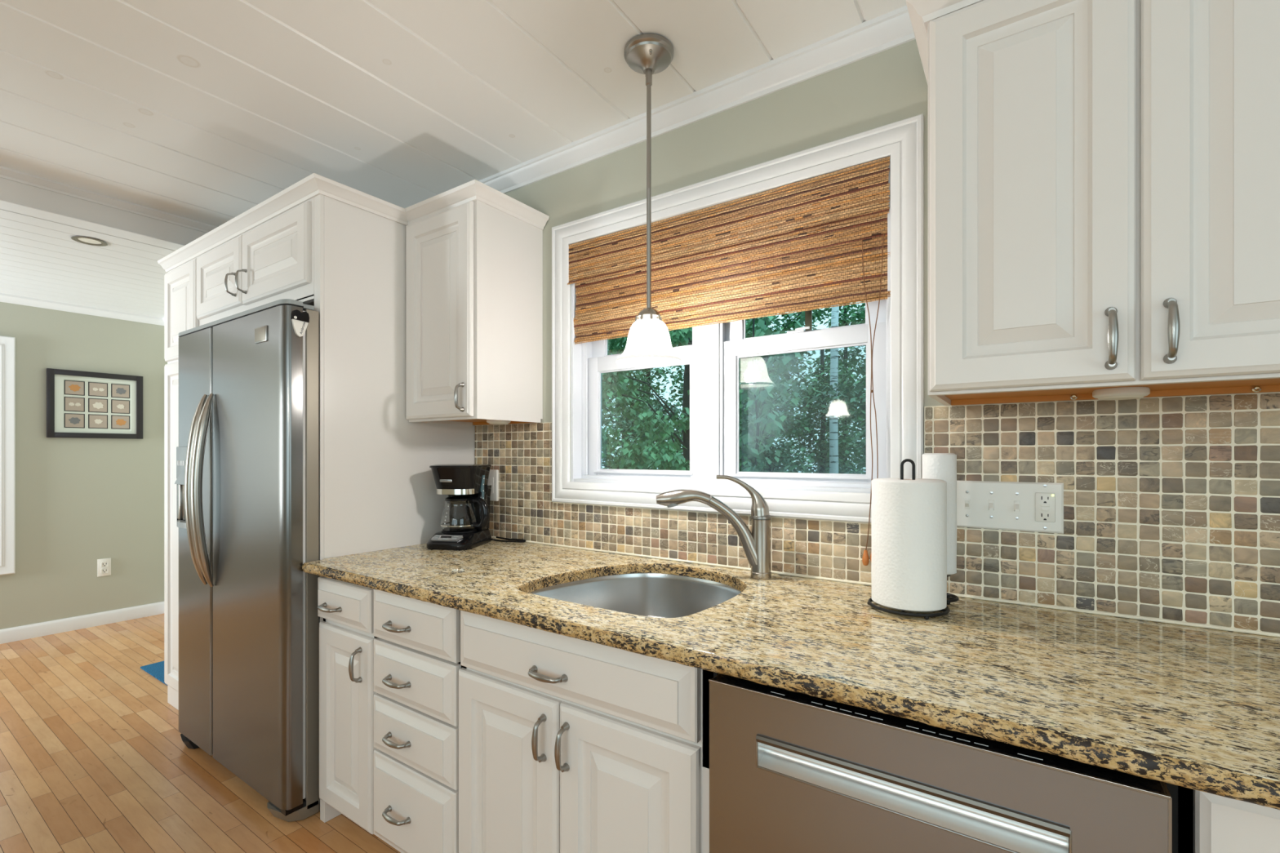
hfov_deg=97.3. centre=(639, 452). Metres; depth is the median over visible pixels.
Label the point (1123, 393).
puck light
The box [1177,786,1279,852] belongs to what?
base cabinet
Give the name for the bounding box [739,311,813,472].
tree
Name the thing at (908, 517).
paper towel roll
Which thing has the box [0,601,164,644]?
baseboard
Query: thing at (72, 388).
photo
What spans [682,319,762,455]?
tree
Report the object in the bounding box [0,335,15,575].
window
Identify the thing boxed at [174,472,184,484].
water dispenser
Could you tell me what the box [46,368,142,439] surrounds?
framed picture
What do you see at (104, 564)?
receptacle
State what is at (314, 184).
crown molding
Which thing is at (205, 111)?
ceiling
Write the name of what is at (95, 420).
photo
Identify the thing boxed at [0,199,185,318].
ceiling
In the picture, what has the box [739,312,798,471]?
tree
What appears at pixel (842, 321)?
tree
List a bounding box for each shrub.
[604,397,682,470]
[739,394,806,472]
[807,382,866,474]
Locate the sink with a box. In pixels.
[528,573,741,617]
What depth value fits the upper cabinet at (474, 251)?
2.09 m
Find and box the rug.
[140,661,167,685]
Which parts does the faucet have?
spout, lever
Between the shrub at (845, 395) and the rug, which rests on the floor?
the rug
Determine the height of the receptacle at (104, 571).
0.034 m
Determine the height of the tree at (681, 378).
4.427 m
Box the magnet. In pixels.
[291,309,309,337]
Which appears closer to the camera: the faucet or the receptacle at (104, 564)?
the faucet
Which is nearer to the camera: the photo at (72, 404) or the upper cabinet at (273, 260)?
the upper cabinet at (273, 260)
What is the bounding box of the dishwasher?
[708,672,1177,852]
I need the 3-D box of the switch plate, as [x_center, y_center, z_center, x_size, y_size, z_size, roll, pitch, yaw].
[0.892,0.128,1.364,0.214,0.117,0.017,0,0,34]
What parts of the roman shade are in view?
shade panel, cord, cord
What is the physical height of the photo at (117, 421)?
0.100 m
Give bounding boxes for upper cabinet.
[196,197,314,325]
[404,179,549,425]
[905,0,1279,405]
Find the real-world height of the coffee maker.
0.319 m
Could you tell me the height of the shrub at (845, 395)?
2.694 m
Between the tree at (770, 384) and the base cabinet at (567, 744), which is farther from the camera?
the tree at (770, 384)
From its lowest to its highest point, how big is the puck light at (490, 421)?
0.022 m
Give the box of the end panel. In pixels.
[314,194,475,810]
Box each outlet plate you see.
[97,557,111,577]
[488,469,498,501]
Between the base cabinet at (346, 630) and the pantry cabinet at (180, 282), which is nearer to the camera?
the base cabinet at (346, 630)
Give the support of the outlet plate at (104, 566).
attached to the wall at (80, 502)
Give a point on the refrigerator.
(247, 481)
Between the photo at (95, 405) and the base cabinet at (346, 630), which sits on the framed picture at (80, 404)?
the photo at (95, 405)
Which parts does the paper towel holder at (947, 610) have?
post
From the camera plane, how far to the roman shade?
1.76 m
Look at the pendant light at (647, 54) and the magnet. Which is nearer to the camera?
the pendant light at (647, 54)
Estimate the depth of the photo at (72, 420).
3.93 m
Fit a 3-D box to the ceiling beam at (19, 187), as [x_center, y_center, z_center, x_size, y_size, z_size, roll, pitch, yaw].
[-3.258,-1.126,1.496,0.213,0.194,4.500,0,0,34]
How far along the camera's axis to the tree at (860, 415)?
9.31 m
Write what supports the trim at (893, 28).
attached to the wall at (890, 86)
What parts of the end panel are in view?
panel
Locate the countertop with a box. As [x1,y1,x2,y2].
[302,537,1279,810]
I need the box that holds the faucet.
[656,475,771,579]
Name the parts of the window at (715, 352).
sash, sash, frame, sash, sash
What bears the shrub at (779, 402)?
on the ground
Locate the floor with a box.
[0,613,400,852]
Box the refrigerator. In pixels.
[174,298,319,822]
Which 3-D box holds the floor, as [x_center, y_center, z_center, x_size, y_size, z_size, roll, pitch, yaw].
[-1.648,1.277,0.407,7.980,0.080,4.720,0,0,34]
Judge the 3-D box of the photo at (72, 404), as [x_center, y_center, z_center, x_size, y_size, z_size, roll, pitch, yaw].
[-3.945,-0.338,3.927,0.002,0.100,0.103,0,0,34]
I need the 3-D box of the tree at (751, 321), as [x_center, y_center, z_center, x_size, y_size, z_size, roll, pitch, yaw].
[3.001,-2.205,17.127,2.090,8.317,1.546,0,0,34]
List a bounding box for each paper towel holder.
[866,458,950,619]
[946,574,959,604]
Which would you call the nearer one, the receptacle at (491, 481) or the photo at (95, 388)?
the receptacle at (491, 481)
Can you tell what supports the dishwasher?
on the floor
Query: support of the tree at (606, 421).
on the ground
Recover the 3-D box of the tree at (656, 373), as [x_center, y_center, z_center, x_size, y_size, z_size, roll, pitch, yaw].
[0.235,-2.230,16.095,1.970,8.268,1.542,0,0,34]
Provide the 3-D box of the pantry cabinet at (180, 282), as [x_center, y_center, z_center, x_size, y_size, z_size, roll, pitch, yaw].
[-2.015,0.171,2.884,0.413,2.129,0.565,0,0,34]
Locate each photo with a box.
[64,380,84,395]
[64,396,84,412]
[64,413,84,428]
[88,382,107,396]
[88,398,107,413]
[88,413,107,428]
[111,383,129,398]
[111,399,129,413]
[111,414,129,429]
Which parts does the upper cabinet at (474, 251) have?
door, handle, crown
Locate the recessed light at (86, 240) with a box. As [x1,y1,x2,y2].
[71,235,107,246]
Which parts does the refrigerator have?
freezer door, door handle, door handle, door, badge plate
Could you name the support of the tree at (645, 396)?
on the ground
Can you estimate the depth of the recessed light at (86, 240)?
2.73 m
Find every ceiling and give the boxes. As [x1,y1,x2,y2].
[0,0,906,226]
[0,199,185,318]
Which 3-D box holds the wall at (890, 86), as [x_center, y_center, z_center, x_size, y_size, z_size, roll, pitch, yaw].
[-0.377,0.007,2.267,7.780,2.460,0.255,0,0,34]
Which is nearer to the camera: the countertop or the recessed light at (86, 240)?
the countertop
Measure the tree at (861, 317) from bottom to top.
7.213 m
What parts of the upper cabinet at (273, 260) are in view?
door, handle, handle, door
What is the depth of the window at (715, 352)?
1.78 m
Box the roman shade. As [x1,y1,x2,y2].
[566,156,890,565]
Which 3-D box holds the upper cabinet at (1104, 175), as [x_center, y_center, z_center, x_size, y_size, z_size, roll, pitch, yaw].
[0.938,-0.537,1.117,0.705,0.834,0.388,0,0,34]
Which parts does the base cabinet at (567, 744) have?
door, handle, handle, handle, drawer, door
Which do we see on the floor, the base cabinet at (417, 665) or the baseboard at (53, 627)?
the base cabinet at (417, 665)
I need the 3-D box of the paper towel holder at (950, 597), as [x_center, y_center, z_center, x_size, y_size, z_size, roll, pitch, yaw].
[0.741,0.186,1.397,0.088,0.361,0.088,0,0,34]
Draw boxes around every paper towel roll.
[871,478,946,612]
[921,453,956,575]
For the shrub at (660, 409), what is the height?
2.744 m
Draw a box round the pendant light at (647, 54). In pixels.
[615,33,682,367]
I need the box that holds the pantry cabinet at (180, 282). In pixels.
[164,257,199,710]
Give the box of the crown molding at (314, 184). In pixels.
[157,173,408,272]
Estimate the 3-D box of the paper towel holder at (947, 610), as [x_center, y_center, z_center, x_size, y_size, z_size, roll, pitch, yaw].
[0.627,0.190,1.317,0.174,0.352,0.174,0,0,34]
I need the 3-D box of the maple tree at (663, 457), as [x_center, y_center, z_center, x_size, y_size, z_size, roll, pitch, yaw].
[-0.053,-0.462,4.812,1.864,4.604,1.091,0,0,34]
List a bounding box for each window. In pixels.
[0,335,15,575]
[551,113,924,523]
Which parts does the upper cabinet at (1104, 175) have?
crown, door, handle, handle, door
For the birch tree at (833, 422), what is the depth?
8.43 m
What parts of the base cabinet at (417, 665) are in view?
handle, handle, handle, handle, drawer, drawer, drawer, drawer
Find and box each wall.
[0,302,167,629]
[486,39,944,481]
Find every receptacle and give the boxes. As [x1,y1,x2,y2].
[101,561,107,567]
[101,568,107,573]
[488,477,493,493]
[1035,492,1055,522]
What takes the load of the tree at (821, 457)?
on the ground
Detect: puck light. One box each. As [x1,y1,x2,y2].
[486,419,511,424]
[1092,386,1150,399]
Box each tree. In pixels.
[601,325,692,471]
[601,335,664,468]
[601,337,648,468]
[617,335,673,470]
[649,315,782,471]
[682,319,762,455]
[739,308,827,473]
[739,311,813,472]
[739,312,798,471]
[739,320,773,395]
[773,349,863,473]
[808,301,866,474]
[829,304,839,473]
[837,369,866,474]
[844,302,866,472]
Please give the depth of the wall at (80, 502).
3.96 m
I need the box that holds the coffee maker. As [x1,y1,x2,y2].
[426,463,525,550]
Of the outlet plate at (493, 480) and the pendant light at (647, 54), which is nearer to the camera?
the pendant light at (647, 54)
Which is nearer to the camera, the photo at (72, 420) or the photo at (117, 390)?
the photo at (72, 420)
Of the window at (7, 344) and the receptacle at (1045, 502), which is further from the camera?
the window at (7, 344)
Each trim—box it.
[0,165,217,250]
[0,293,164,325]
[478,4,915,193]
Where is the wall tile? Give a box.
[474,391,1279,637]
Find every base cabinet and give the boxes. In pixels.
[317,576,377,834]
[373,589,462,852]
[458,610,713,852]
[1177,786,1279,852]
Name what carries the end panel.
on the floor
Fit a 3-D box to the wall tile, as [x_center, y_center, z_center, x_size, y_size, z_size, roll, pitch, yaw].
[0.482,0.122,1.656,2.934,0.488,0.012,0,0,34]
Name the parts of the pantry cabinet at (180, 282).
door, door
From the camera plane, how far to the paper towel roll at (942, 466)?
1.36 m
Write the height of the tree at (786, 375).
5.640 m
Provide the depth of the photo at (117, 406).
4.12 m
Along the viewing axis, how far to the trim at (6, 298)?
3.93 m
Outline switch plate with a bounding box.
[956,480,1063,533]

